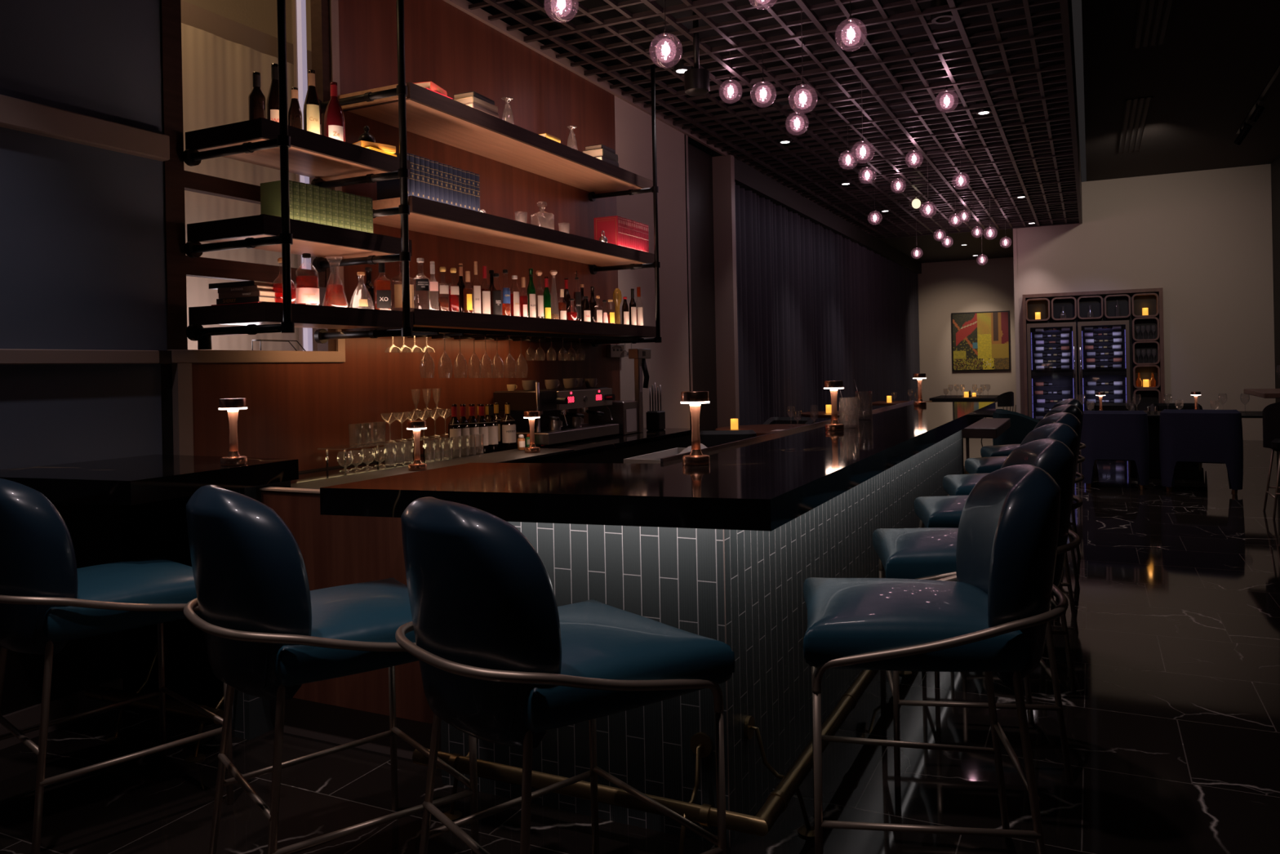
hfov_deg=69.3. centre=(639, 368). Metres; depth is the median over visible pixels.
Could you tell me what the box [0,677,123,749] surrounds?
baseboard
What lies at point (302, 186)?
book
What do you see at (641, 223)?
book
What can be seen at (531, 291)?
bottle
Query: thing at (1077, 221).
trim
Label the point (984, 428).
table
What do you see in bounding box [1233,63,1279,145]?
track spotlights
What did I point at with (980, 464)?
bar stool
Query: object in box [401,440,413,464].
tumbler
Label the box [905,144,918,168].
globe pendant
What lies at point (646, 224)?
book
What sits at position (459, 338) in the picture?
wine glass
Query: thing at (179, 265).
window
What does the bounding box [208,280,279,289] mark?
book
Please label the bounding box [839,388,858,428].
glass
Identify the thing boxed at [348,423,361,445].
tumbler
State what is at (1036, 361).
wine bottle
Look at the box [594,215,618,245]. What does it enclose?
books
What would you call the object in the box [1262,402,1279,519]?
high chair
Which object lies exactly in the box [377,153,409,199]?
book
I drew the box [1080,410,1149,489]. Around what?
tub chair
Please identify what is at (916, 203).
globe pendant
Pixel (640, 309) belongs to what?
bottle
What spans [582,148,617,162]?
book
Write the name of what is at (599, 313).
bottle
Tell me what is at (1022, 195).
recessed light
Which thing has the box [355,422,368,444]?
tumbler
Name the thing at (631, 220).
book
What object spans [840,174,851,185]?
recessed light
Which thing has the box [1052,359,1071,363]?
wine bottle
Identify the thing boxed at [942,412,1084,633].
bar stool
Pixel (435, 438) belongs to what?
tumbler
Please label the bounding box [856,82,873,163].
globe pendant
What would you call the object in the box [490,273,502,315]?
bottle
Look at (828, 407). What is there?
candle holder
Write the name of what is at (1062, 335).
wine bottle
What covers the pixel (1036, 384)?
wine bottle
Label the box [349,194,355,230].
book
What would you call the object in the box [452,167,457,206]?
book
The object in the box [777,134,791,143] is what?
recessed light
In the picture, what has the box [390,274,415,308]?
bottle
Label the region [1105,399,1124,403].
wine bottle
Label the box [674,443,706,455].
cloth
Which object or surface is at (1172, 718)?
floor
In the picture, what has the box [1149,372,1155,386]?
decanter
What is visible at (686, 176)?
trim
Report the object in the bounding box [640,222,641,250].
book
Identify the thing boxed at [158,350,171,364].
trim
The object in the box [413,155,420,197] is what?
book
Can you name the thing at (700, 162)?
wall
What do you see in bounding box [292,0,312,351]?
wall light
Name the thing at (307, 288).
bottle
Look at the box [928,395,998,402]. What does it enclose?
dining table
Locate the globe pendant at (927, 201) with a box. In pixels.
[923,173,935,217]
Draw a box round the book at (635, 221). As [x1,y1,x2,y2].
[635,221,637,249]
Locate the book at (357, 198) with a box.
[355,195,360,231]
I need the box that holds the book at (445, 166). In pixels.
[443,164,448,204]
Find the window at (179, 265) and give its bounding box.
[160,0,336,351]
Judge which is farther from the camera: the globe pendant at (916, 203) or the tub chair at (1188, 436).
the globe pendant at (916, 203)
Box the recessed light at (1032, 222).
[1026,217,1035,223]
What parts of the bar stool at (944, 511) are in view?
leg, seat, wrap rail, leg, backrest, leg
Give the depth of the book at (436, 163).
5.33 m
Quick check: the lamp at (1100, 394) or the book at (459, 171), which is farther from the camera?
the lamp at (1100, 394)
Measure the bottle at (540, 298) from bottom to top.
0.346 m
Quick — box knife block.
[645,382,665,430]
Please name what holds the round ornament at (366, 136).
on the book at (389, 148)
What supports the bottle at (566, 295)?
on the shelving at (410, 107)
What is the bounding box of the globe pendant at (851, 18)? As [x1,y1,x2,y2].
[840,0,866,51]
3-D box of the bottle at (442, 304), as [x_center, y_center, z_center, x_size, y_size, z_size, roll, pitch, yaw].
[-1.158,-0.459,5.446,0.057,0.277,0.058,-1,0,-26]
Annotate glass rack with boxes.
[317,435,445,470]
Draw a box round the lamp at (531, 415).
[523,410,540,453]
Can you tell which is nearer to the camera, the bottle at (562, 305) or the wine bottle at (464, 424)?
the wine bottle at (464, 424)
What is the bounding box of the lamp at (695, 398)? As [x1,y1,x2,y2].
[680,391,710,466]
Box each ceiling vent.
[1118,96,1153,153]
[1132,0,1176,49]
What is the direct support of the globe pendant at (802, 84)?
hanging from the ceiling at (656, 10)
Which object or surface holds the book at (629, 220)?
on the shelving at (410, 107)
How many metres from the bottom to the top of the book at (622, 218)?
0.261 m
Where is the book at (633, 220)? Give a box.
[632,220,634,248]
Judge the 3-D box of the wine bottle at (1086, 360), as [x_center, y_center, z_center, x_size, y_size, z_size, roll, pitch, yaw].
[8.092,-0.145,16.485,0.303,0.074,0.076,-1,0,26]
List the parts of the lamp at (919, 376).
stem, lamp shade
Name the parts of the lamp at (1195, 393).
stem, lamp shade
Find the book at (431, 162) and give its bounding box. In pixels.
[429,160,435,200]
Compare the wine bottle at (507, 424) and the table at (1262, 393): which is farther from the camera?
the table at (1262, 393)
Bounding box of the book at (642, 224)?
[642,223,644,251]
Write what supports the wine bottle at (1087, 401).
in the wine cabinet at (1102, 375)
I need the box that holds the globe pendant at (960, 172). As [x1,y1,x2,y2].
[951,151,969,185]
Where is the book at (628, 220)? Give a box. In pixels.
[627,219,630,248]
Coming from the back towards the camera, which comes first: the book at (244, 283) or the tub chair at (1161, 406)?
the tub chair at (1161, 406)
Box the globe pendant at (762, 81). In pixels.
[750,57,767,106]
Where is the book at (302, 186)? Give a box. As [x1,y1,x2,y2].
[298,182,306,221]
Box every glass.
[453,337,467,377]
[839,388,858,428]
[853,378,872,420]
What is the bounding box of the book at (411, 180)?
[408,153,414,195]
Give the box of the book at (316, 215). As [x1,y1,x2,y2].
[312,185,319,223]
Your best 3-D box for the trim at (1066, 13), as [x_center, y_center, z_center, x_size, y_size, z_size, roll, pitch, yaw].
[2.997,-2.888,6.549,0.050,0.765,22.450,-1,0,26]
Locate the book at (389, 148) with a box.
[352,140,395,153]
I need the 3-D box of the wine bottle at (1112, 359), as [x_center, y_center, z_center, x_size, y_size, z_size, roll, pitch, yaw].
[8.371,-0.150,16.350,0.303,0.074,0.076,-1,0,26]
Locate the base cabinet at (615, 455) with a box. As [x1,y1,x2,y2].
[543,435,691,463]
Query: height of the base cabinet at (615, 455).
0.850 m
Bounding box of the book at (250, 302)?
[212,302,259,305]
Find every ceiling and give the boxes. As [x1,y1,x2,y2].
[468,0,1079,237]
[880,228,1013,262]
[1081,0,1279,181]
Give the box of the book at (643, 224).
[643,223,644,251]
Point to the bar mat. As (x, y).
(512, 455)
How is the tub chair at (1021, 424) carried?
on the floor
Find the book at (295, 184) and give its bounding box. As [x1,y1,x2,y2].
[292,181,299,220]
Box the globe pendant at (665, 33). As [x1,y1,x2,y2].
[648,0,681,68]
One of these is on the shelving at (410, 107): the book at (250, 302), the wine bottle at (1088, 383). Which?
the book at (250, 302)
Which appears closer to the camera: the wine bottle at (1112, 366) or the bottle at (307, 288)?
the bottle at (307, 288)
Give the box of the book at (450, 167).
[448,164,453,205]
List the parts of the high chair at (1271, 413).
leg, backrest, seat, leg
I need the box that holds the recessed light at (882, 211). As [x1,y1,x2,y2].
[880,203,889,212]
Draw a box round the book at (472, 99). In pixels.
[453,96,497,112]
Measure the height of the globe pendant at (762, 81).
0.487 m
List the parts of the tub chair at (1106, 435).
seat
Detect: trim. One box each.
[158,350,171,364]
[160,364,173,454]
[167,349,344,363]
[171,363,193,455]
[180,0,311,69]
[328,0,345,361]
[442,0,874,235]
[660,400,914,463]
[684,133,693,428]
[711,155,739,427]
[733,156,921,273]
[873,203,1079,239]
[1059,0,1082,223]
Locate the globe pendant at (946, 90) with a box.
[944,77,958,112]
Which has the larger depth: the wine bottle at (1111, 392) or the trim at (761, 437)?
the wine bottle at (1111, 392)
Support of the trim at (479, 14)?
attached to the wall at (446, 46)
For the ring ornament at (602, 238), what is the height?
0.111 m
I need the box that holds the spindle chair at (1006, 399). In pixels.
[981,391,1016,441]
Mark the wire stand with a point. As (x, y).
(260, 340)
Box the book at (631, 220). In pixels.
[631,219,633,248]
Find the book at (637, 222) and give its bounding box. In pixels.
[636,222,638,249]
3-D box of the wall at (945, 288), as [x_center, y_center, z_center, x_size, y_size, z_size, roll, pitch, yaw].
[7.948,-0.699,22.597,3.100,3.900,0.200,-1,0,26]
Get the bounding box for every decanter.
[322,256,348,306]
[501,97,514,124]
[530,201,554,229]
[1135,372,1142,386]
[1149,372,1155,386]
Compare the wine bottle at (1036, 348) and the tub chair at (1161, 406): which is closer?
the tub chair at (1161, 406)
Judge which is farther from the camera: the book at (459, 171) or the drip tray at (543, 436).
the drip tray at (543, 436)
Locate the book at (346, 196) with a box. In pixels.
[343,192,350,229]
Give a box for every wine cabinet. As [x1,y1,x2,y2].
[1026,321,1077,421]
[1077,320,1130,410]
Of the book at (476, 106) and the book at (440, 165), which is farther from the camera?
the book at (476, 106)
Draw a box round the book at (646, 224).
[645,224,648,252]
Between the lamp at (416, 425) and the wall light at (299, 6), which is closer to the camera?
the lamp at (416, 425)
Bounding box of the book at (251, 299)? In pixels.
[216,296,275,304]
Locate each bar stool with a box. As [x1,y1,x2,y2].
[0,478,233,853]
[183,484,479,853]
[395,496,734,853]
[803,464,1068,853]
[872,438,1080,784]
[914,422,1082,692]
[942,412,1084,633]
[964,404,1084,589]
[980,398,1085,559]
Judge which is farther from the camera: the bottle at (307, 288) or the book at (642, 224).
the book at (642, 224)
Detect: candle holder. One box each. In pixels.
[730,418,737,429]
[826,404,831,413]
[886,395,891,402]
[964,391,968,397]
[1035,311,1040,319]
[1142,307,1148,315]
[1142,379,1149,386]
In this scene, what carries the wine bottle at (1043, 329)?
in the wine cabinet at (1060, 379)
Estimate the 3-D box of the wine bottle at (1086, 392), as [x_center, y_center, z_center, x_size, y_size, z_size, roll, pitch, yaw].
[8.092,0.425,16.491,0.303,0.074,0.076,-1,0,26]
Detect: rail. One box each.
[84,642,224,763]
[412,669,911,853]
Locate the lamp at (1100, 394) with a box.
[1096,391,1105,410]
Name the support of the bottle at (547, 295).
on the shelving at (410, 107)
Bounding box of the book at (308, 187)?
[306,183,312,222]
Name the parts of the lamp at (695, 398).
lamp shade, stem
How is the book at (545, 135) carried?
on the book
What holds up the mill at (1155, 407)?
on the dining table at (1183, 469)
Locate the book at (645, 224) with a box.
[644,224,646,252]
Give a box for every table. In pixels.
[715,423,806,435]
[800,410,866,417]
[867,400,932,405]
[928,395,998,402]
[961,417,1010,474]
[1083,410,1262,477]
[1243,388,1279,398]
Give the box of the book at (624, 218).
[623,217,626,247]
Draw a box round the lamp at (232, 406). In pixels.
[218,398,247,466]
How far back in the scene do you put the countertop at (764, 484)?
2.84 m
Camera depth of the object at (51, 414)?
3.87 m
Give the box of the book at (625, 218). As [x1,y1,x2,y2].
[625,217,626,247]
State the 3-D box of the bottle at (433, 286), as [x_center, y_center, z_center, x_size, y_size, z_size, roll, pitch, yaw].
[-1.200,-0.470,5.361,0.056,0.300,0.057,-1,0,-26]
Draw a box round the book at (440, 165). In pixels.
[438,162,443,203]
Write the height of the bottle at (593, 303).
0.309 m
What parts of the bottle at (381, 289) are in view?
bottle glass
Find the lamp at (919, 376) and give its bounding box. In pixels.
[912,373,926,405]
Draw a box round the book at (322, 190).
[319,186,326,225]
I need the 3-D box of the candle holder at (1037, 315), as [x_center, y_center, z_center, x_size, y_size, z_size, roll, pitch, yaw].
[7.252,-0.958,16.870,0.090,0.130,0.090,-1,0,26]
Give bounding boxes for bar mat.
[290,448,573,488]
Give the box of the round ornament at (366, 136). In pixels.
[358,125,375,142]
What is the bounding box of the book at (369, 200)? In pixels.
[366,196,373,233]
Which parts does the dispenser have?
gauge plate, spout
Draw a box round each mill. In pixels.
[1146,405,1150,414]
[1154,405,1157,414]
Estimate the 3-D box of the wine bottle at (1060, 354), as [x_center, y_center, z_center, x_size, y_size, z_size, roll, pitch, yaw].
[7.630,-0.251,16.710,0.303,0.074,0.076,-1,0,26]
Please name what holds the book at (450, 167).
on the shelving at (410, 107)
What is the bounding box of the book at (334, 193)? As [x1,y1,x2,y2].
[331,190,338,226]
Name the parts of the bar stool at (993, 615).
leg, leg, seat, wrap rail, leg, backrest, leg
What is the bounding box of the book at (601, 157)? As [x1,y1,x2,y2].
[594,155,618,166]
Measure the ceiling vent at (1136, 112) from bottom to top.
0.018 m
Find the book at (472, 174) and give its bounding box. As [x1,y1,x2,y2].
[470,172,475,210]
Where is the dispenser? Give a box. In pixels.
[588,348,650,435]
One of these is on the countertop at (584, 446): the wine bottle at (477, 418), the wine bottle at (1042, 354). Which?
the wine bottle at (477, 418)
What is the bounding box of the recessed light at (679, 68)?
[672,58,691,74]
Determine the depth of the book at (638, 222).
7.72 m
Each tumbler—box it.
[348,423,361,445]
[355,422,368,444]
[364,422,377,444]
[373,421,386,443]
[383,443,395,467]
[392,441,404,466]
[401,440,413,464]
[423,440,435,462]
[432,438,444,461]
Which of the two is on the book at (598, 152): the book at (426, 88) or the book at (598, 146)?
the book at (598, 146)
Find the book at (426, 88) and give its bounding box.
[426,88,453,99]
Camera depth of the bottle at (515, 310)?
6.10 m
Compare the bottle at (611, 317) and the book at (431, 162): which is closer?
the book at (431, 162)
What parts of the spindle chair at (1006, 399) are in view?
backrest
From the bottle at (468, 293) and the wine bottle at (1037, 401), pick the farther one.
the wine bottle at (1037, 401)
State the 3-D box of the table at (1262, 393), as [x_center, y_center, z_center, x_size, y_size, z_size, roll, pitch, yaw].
[6.498,0.745,8.911,0.980,1.070,1.300,-1,0,26]
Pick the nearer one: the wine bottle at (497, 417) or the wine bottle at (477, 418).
the wine bottle at (477, 418)
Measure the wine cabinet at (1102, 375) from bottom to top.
2.035 m
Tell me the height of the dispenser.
0.680 m
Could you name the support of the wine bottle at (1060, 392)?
in the wine cabinet at (1060, 379)
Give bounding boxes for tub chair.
[762,417,815,424]
[992,408,1039,445]
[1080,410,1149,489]
[1088,403,1137,462]
[1149,403,1202,466]
[1159,408,1243,494]
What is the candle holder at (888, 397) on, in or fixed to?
on the dining table at (878, 402)
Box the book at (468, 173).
[466,170,471,209]
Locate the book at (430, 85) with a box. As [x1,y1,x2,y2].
[413,81,447,96]
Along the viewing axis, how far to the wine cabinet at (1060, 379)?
16.83 m
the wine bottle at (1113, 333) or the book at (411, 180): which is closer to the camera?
the book at (411, 180)
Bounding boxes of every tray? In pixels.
[515,423,618,444]
[623,447,685,463]
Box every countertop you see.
[0,454,298,505]
[290,427,700,484]
[320,401,995,531]
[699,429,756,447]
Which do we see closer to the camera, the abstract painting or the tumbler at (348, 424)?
the tumbler at (348, 424)
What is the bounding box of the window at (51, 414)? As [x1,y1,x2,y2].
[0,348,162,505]
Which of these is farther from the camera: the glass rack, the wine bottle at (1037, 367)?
the wine bottle at (1037, 367)
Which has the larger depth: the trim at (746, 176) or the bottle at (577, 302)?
the trim at (746, 176)
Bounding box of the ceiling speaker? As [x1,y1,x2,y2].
[684,0,709,96]
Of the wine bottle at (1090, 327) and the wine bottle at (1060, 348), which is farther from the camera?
the wine bottle at (1060, 348)
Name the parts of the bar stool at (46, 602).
leg, backrest, leg, wrap rail, seat, leg, leg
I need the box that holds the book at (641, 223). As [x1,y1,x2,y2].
[640,222,642,251]
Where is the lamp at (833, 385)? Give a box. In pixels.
[823,380,844,431]
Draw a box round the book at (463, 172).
[461,169,466,208]
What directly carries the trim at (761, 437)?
attached to the countertop at (764, 484)
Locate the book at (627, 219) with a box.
[626,218,628,247]
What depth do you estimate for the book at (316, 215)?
4.50 m
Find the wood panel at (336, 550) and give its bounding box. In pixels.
[259,486,440,759]
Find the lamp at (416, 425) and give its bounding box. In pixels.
[406,420,426,471]
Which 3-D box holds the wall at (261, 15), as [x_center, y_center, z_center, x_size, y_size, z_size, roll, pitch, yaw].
[-3.078,-1.204,5.717,0.100,3.350,3.600,-1,0,26]
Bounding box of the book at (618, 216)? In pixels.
[617,216,619,245]
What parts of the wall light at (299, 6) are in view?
plate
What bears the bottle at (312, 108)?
on the shelving at (410, 107)
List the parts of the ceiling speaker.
stem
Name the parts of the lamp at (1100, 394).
stem, lamp shade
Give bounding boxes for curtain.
[181,22,317,351]
[734,182,919,425]
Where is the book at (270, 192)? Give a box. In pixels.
[260,180,293,218]
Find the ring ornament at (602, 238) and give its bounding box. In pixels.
[599,230,607,242]
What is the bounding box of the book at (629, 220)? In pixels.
[629,219,631,248]
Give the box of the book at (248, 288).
[217,285,273,293]
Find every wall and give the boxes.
[0,95,691,715]
[182,0,292,44]
[191,0,620,471]
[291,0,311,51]
[688,143,717,431]
[917,257,1016,417]
[1013,228,1020,413]
[1016,164,1275,439]
[1271,154,1279,402]
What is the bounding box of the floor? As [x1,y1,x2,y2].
[0,438,1279,853]
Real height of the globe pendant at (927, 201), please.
0.706 m
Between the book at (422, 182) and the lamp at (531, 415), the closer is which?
the book at (422, 182)
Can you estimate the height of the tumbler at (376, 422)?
0.120 m
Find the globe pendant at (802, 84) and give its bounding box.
[799,11,817,110]
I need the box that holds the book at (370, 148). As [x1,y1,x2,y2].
[364,146,396,156]
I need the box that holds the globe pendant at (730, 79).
[719,59,739,97]
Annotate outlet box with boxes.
[606,344,624,357]
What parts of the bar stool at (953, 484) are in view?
seat, wrap rail, leg, backrest, leg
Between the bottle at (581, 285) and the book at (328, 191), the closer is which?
the book at (328, 191)
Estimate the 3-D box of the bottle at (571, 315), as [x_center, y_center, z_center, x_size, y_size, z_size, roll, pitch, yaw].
[-0.500,-0.424,6.795,0.084,0.180,0.084,-1,0,-26]
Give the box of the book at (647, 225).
[647,225,648,252]
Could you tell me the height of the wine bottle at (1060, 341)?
0.074 m
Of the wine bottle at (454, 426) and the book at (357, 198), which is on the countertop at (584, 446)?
the wine bottle at (454, 426)
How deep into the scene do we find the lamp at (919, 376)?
7.39 m
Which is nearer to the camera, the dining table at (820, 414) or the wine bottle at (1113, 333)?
the dining table at (820, 414)
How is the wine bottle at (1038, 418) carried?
in the wine cabinet at (1060, 379)
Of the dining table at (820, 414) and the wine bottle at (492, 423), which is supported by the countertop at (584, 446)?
the wine bottle at (492, 423)
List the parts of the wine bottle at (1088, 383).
bottle glass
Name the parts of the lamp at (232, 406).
stem, lamp shade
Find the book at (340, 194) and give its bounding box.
[337,191,344,228]
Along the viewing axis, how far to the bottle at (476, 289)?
5.72 m
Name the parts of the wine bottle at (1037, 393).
bottle glass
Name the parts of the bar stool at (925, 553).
leg, leg, seat, wrap rail, leg, backrest, leg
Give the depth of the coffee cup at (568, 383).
6.87 m
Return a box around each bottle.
[248,71,266,119]
[266,63,279,122]
[271,257,297,303]
[288,87,302,128]
[294,253,319,305]
[303,69,321,134]
[324,81,345,142]
[349,271,374,309]
[362,266,374,309]
[373,262,391,310]
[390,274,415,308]
[411,257,430,296]
[428,261,439,310]
[437,266,448,311]
[448,267,459,311]
[448,404,461,456]
[457,262,465,311]
[458,404,470,454]
[462,271,473,312]
[467,404,479,453]
[471,261,480,313]
[475,404,479,420]
[476,404,488,452]
[480,266,490,314]
[484,404,488,420]
[486,404,497,450]
[488,270,496,314]
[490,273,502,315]
[493,402,502,447]
[499,402,515,448]
[502,269,511,315]
[510,275,520,315]
[517,434,524,450]
[519,276,528,316]
[525,434,529,447]
[526,268,536,317]
[535,271,543,316]
[542,276,551,318]
[549,270,559,319]
[558,288,566,319]
[562,277,570,319]
[566,297,577,320]
[573,271,581,320]
[580,284,583,320]
[582,296,591,321]
[589,286,596,322]
[595,295,602,322]
[602,299,608,323]
[607,299,615,323]
[622,296,629,324]
[629,288,636,324]
[636,286,643,325]
[1032,333,1051,337]
[1032,352,1050,357]
[1033,359,1051,363]
[1033,390,1051,395]
[1034,327,1052,332]
[1034,340,1052,344]
[1034,346,1052,351]
[1034,382,1052,386]
[1034,407,1050,411]
[1034,416,1044,420]
[1035,365,1053,369]
[1035,399,1053,403]
[1052,333,1071,337]
[1052,339,1070,343]
[1052,346,1071,350]
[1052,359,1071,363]
[1053,326,1071,331]
[1053,352,1071,356]
[1053,364,1071,368]
[1053,390,1071,394]
[1053,399,1065,402]
[1083,325,1102,330]
[1083,332,1102,337]
[1083,345,1102,349]
[1084,338,1102,342]
[1084,358,1103,362]
[1084,390,1099,394]
[1085,351,1104,355]
[1085,364,1104,368]
[1085,381,1105,386]
[1085,399,1104,403]
[1103,324,1122,329]
[1103,331,1122,336]
[1103,344,1122,349]
[1104,337,1123,342]
[1104,357,1123,361]
[1104,364,1123,368]
[1104,381,1124,385]
[1105,351,1124,355]
[1105,390,1124,394]
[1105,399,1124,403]
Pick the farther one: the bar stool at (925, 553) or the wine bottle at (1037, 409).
the wine bottle at (1037, 409)
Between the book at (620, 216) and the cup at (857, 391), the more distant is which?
the book at (620, 216)
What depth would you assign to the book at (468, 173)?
5.61 m
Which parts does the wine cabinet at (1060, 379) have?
handle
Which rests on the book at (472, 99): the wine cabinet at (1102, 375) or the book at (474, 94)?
the book at (474, 94)
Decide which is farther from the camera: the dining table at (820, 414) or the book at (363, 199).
the dining table at (820, 414)
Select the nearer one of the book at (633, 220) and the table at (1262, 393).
the book at (633, 220)
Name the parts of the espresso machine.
corner post, steam knob, panel, steam knob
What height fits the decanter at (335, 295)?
0.268 m
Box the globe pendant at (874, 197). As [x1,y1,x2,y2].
[872,197,876,221]
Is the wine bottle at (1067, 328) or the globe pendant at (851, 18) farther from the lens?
the wine bottle at (1067, 328)
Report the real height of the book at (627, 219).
0.260 m
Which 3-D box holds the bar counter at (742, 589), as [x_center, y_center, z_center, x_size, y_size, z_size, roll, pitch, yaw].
[1.004,0.898,5.416,1.085,0.985,5.600,-1,0,26]
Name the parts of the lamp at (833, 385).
stem, lamp shade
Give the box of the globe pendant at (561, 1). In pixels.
[543,0,578,21]
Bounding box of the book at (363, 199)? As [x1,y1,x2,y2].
[360,195,366,231]
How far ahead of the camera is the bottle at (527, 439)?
6.23 m
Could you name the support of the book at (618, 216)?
on the shelving at (410, 107)
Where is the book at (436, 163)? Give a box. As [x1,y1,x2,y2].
[434,160,439,201]
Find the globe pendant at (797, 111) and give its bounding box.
[787,77,799,129]
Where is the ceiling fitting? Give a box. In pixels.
[930,0,956,24]
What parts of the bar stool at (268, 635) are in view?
leg, backrest, leg, wrap rail, seat, leg, leg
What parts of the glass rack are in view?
leg, leg, leg, leg, leg, leg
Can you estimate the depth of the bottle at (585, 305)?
6.96 m
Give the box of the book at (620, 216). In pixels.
[619,216,621,245]
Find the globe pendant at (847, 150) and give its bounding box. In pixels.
[845,125,857,164]
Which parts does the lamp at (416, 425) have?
stem, lamp shade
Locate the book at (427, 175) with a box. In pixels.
[424,158,430,199]
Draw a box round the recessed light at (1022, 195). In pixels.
[1015,188,1026,198]
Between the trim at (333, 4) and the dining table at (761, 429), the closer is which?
the trim at (333, 4)
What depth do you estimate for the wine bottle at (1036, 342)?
16.83 m
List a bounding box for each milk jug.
[548,417,562,431]
[569,416,583,427]
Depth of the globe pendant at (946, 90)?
8.28 m
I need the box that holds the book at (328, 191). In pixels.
[325,187,332,226]
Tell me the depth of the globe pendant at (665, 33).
5.52 m
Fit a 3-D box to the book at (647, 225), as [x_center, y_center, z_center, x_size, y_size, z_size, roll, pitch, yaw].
[-0.018,-1.088,7.926,0.203,0.262,0.022,-1,0,26]
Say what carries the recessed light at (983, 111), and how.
in the ceiling at (656, 10)
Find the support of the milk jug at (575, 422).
on the espresso machine
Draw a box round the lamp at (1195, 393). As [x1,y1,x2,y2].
[1191,391,1200,409]
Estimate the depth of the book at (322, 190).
4.53 m
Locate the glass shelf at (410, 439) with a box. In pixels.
[317,435,445,449]
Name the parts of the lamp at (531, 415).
stem, lamp shade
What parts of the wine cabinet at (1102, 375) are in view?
handle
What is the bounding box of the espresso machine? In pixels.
[493,382,618,444]
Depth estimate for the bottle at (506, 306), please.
6.00 m
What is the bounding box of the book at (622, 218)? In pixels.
[622,217,624,246]
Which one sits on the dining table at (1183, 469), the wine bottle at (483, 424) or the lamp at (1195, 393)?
the lamp at (1195, 393)
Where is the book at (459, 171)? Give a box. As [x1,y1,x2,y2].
[457,168,462,207]
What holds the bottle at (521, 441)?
on the bar mat
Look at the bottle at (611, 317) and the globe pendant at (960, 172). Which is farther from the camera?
the globe pendant at (960, 172)
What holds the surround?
on the floor
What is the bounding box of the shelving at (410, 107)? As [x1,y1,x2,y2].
[182,0,662,349]
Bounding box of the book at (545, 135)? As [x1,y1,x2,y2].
[538,133,560,143]
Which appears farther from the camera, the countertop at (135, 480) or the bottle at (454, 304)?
the bottle at (454, 304)
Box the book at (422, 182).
[419,156,425,198]
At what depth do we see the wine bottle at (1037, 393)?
16.84 m
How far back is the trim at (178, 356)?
4.65 m
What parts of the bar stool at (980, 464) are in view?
seat, backrest, leg, wrap rail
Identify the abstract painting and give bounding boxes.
[951,311,1010,371]
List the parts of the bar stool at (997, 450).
seat, backrest, leg, wrap rail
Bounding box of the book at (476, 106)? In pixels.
[465,102,499,118]
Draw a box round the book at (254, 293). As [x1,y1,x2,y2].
[218,290,275,298]
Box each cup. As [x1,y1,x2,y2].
[506,384,516,391]
[521,380,537,391]
[544,379,559,389]
[563,378,577,388]
[568,377,584,387]
[584,378,597,387]
[854,391,872,420]
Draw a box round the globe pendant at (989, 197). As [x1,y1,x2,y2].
[989,197,992,236]
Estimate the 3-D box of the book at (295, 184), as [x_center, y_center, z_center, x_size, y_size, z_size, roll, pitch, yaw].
[-1.703,-0.782,4.425,0.173,0.204,0.038,-1,0,26]
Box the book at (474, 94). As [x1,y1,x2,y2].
[453,91,494,105]
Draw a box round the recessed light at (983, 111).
[975,99,991,115]
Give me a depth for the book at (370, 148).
4.90 m
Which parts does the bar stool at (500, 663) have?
leg, backrest, leg, wrap rail, leg, seat, leg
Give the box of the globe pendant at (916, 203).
[909,195,923,208]
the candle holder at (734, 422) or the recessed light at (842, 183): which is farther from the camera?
the recessed light at (842, 183)
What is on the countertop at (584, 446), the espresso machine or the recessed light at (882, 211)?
the espresso machine
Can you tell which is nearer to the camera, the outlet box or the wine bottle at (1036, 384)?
the outlet box
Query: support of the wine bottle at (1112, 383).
in the wine cabinet at (1102, 375)
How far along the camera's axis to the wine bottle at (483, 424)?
5.96 m
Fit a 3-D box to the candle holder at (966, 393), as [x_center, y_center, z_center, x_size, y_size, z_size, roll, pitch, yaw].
[6.129,0.487,17.377,0.090,0.100,0.090,-1,0,26]
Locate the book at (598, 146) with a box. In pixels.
[585,144,615,153]
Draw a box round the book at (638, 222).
[638,222,639,250]
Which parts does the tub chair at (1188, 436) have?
leg, seat, leg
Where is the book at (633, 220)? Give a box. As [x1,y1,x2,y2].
[633,220,635,249]
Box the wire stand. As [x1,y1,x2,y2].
[252,339,305,351]
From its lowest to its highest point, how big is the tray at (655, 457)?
0.175 m
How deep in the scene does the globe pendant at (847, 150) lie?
9.69 m
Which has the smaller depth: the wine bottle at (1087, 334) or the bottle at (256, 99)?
the bottle at (256, 99)
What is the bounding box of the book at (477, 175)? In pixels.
[475,173,479,212]
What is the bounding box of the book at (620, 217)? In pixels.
[620,217,622,246]
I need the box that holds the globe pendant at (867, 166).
[857,144,876,180]
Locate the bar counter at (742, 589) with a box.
[440,430,962,847]
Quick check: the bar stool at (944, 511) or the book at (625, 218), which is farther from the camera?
the book at (625, 218)
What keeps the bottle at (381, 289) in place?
on the shelving at (410, 107)
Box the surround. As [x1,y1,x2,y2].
[1022,288,1164,416]

